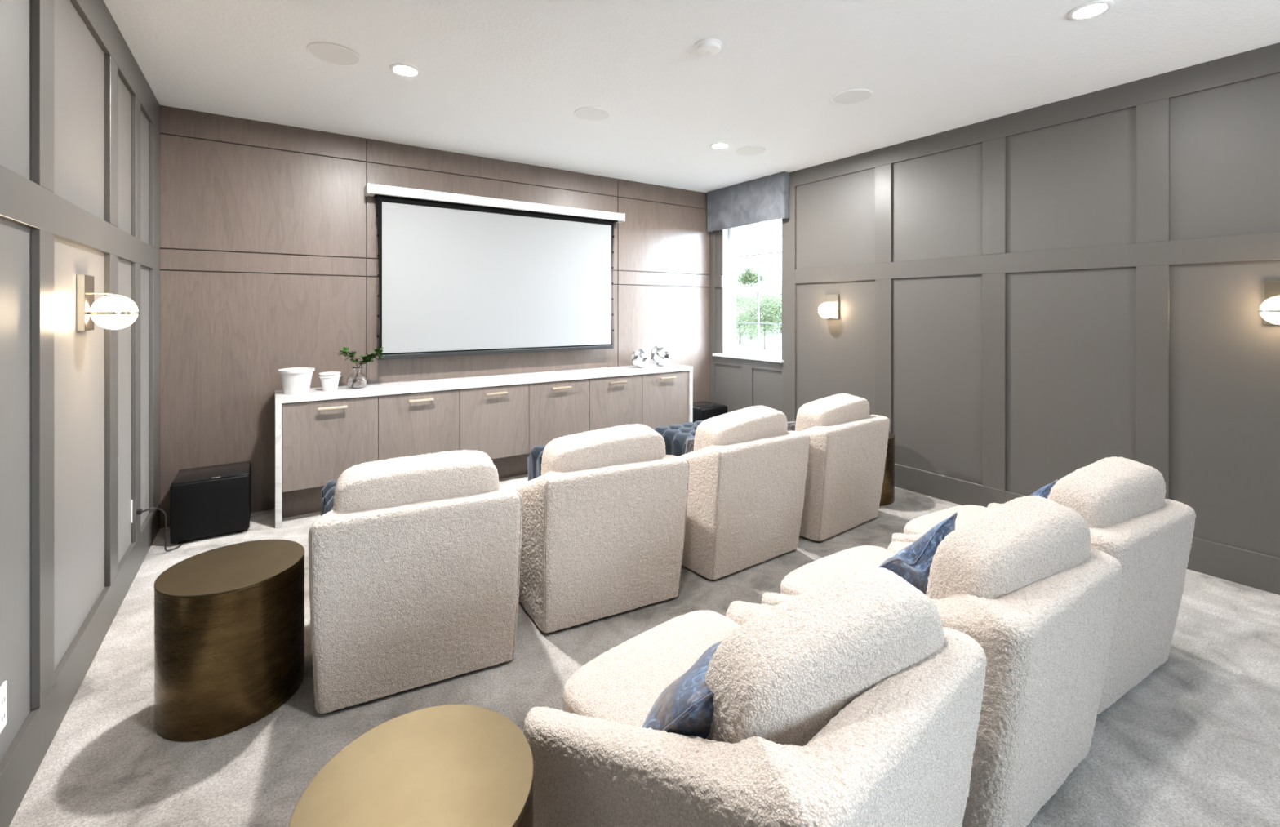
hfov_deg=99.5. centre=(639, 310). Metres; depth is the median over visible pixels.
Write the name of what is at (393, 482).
cushion
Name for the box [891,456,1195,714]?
armchair
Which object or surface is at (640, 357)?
ball
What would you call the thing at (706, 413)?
grille
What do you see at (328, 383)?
cup
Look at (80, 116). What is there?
wall
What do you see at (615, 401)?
base cabinet
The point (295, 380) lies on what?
bucket
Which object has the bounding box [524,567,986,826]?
armchair
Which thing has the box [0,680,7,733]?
wall outlet
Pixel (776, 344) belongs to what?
road
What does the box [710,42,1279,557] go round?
wall
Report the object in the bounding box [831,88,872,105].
ceiling speaker
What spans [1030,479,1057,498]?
throw pillow
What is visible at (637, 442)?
cushion
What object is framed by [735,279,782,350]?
tree
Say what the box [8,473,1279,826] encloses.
floor
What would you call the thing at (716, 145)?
recessed light
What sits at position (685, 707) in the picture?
throw pillow
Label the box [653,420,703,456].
throw pillow
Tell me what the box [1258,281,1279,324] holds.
wall sconce
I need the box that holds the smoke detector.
[695,38,722,56]
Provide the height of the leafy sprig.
0.296 m
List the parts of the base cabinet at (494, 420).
handle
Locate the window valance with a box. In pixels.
[706,171,789,232]
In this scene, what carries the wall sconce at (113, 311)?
attached to the wall at (80, 116)
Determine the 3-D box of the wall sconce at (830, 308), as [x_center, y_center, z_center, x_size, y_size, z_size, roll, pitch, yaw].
[1.657,-0.033,4.795,0.168,0.216,0.146,0,0,-34]
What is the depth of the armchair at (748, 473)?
2.91 m
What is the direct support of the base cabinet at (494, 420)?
on the floor
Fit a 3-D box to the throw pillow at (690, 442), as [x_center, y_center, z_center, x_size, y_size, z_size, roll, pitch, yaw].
[0.426,0.898,3.319,0.434,0.293,0.145,0,0,-35]
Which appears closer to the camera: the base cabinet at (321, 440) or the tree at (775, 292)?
the base cabinet at (321, 440)
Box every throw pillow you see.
[641,640,723,738]
[653,420,703,456]
[684,438,694,453]
[787,421,795,431]
[878,511,957,594]
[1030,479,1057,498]
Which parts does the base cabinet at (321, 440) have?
handle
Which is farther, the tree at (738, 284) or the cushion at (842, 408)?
the tree at (738, 284)
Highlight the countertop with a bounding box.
[275,363,693,528]
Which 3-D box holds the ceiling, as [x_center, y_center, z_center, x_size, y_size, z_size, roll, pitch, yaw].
[0.802,-1.387,1.970,5.165,0.120,7.350,0,0,-34]
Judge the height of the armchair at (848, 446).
0.842 m
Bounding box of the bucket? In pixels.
[277,367,315,394]
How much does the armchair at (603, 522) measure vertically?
0.841 m
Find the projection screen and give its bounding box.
[364,182,625,359]
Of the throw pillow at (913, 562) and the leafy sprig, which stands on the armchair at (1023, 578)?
the throw pillow at (913, 562)
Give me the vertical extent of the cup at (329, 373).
0.104 m
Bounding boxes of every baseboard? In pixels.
[0,501,159,826]
[894,463,1279,595]
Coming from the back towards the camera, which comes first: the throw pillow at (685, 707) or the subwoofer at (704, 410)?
the subwoofer at (704, 410)
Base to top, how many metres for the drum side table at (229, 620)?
0.479 m
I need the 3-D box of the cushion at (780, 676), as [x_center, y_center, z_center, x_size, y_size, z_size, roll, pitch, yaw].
[0.427,0.849,1.222,0.615,0.419,0.215,-11,12,-23]
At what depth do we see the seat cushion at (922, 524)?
2.59 m
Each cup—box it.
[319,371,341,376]
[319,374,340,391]
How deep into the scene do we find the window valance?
5.55 m
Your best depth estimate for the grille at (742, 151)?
4.51 m
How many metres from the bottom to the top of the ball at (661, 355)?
0.226 m
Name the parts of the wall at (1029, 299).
rail, rail, rail, rail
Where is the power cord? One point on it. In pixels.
(138, 511)
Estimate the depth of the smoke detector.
2.68 m
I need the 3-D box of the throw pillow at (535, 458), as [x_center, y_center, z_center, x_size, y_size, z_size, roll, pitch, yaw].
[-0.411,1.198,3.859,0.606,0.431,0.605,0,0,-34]
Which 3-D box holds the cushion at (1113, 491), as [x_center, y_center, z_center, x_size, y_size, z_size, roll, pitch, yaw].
[1.808,0.814,2.113,0.615,0.420,0.215,-4,10,-26]
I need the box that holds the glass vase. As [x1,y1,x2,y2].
[346,366,367,388]
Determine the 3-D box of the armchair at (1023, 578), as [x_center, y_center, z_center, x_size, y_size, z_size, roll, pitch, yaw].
[0.977,1.006,1.849,0.873,0.815,0.880,0,0,-33]
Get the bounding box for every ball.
[631,348,650,368]
[650,344,672,366]
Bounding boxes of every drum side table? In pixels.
[154,538,304,741]
[288,704,533,826]
[879,431,894,506]
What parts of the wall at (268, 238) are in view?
veneer panel, veneer panel, veneer panel, veneer panel, veneer panel, veneer panel, veneer panel, veneer panel, veneer panel, veneer panel, veneer panel, veneer panel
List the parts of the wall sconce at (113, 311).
rod, glass globe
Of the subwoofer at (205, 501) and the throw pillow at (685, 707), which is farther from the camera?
the subwoofer at (205, 501)
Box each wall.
[0,0,159,761]
[160,105,710,528]
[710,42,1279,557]
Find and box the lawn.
[735,319,782,351]
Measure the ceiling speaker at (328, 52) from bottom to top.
0.008 m
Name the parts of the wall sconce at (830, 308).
glass globe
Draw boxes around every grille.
[700,405,727,420]
[737,147,764,155]
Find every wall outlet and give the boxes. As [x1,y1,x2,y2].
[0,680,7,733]
[130,499,132,523]
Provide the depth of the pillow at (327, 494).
2.96 m
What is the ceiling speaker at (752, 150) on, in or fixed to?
attached to the ceiling
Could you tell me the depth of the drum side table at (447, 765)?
1.09 m
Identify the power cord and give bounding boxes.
[136,506,183,551]
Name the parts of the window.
sill, meeting rail, sash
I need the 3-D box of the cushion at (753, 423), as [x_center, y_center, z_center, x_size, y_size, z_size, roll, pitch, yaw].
[0.580,0.791,3.097,0.603,0.425,0.236,-2,7,-35]
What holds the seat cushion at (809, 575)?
on the armchair at (1023, 578)
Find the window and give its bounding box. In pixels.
[712,222,783,363]
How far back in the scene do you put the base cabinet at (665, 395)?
5.31 m
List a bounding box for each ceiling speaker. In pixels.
[306,42,359,65]
[573,106,609,120]
[735,146,765,155]
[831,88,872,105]
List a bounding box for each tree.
[734,262,771,338]
[734,275,777,344]
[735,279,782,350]
[735,284,753,324]
[738,264,782,333]
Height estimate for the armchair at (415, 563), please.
0.835 m
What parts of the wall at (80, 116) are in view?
rail, rail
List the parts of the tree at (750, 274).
crown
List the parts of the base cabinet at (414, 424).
handle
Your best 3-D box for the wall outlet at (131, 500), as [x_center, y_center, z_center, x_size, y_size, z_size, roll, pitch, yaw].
[-2.705,1.065,2.890,0.009,0.120,0.072,0,0,-34]
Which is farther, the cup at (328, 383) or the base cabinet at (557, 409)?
the base cabinet at (557, 409)
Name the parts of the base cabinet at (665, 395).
handle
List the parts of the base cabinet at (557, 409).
door, handle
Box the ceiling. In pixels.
[103,0,1279,193]
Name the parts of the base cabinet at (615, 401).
handle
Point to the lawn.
(780, 335)
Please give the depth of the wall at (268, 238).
3.95 m
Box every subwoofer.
[169,460,251,543]
[693,400,727,422]
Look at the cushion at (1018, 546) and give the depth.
1.56 m
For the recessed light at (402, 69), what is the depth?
2.99 m
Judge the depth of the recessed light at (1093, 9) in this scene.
2.39 m
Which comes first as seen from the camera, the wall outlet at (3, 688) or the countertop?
the wall outlet at (3, 688)
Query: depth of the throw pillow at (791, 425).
3.65 m
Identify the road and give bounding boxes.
[735,341,782,347]
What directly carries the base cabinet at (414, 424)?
on the floor
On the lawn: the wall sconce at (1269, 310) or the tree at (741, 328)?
the tree at (741, 328)
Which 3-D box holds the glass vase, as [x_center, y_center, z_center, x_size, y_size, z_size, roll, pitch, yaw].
[-2.074,0.493,3.972,0.132,0.155,0.132,0,0,-34]
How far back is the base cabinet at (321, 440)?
3.69 m
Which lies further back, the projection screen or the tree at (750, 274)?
the tree at (750, 274)
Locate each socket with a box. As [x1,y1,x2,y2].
[0,692,5,709]
[0,708,5,725]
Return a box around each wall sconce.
[76,274,139,331]
[817,293,839,318]
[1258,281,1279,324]
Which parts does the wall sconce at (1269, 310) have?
glass globe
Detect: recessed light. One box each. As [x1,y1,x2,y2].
[389,63,421,76]
[710,142,729,149]
[1066,0,1114,20]
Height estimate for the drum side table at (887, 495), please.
0.479 m
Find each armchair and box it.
[308,449,522,714]
[513,423,689,633]
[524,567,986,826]
[680,405,809,581]
[760,495,1123,826]
[795,393,889,542]
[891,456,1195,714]
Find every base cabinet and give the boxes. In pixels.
[281,395,377,518]
[377,389,459,460]
[458,383,528,479]
[521,378,589,475]
[588,374,642,431]
[642,370,688,429]
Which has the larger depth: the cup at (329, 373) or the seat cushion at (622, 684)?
the cup at (329, 373)
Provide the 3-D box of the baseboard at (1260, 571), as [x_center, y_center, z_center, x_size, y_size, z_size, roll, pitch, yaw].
[2.762,1.323,3.307,0.020,0.180,6.950,0,0,-34]
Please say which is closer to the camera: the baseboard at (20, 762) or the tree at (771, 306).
the baseboard at (20, 762)
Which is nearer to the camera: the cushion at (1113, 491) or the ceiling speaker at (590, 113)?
the cushion at (1113, 491)
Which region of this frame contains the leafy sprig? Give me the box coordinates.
[337,346,384,367]
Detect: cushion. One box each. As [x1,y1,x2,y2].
[333,449,499,511]
[541,423,666,475]
[562,609,740,727]
[693,405,787,450]
[705,567,944,746]
[780,545,897,595]
[795,393,870,431]
[903,504,993,534]
[925,495,1091,599]
[1047,456,1165,528]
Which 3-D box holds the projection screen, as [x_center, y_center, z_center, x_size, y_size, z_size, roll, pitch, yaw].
[-1.133,-0.288,4.759,2.291,1.330,0.154,0,0,-34]
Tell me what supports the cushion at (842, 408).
on the armchair at (848, 446)
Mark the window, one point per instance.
(757, 354)

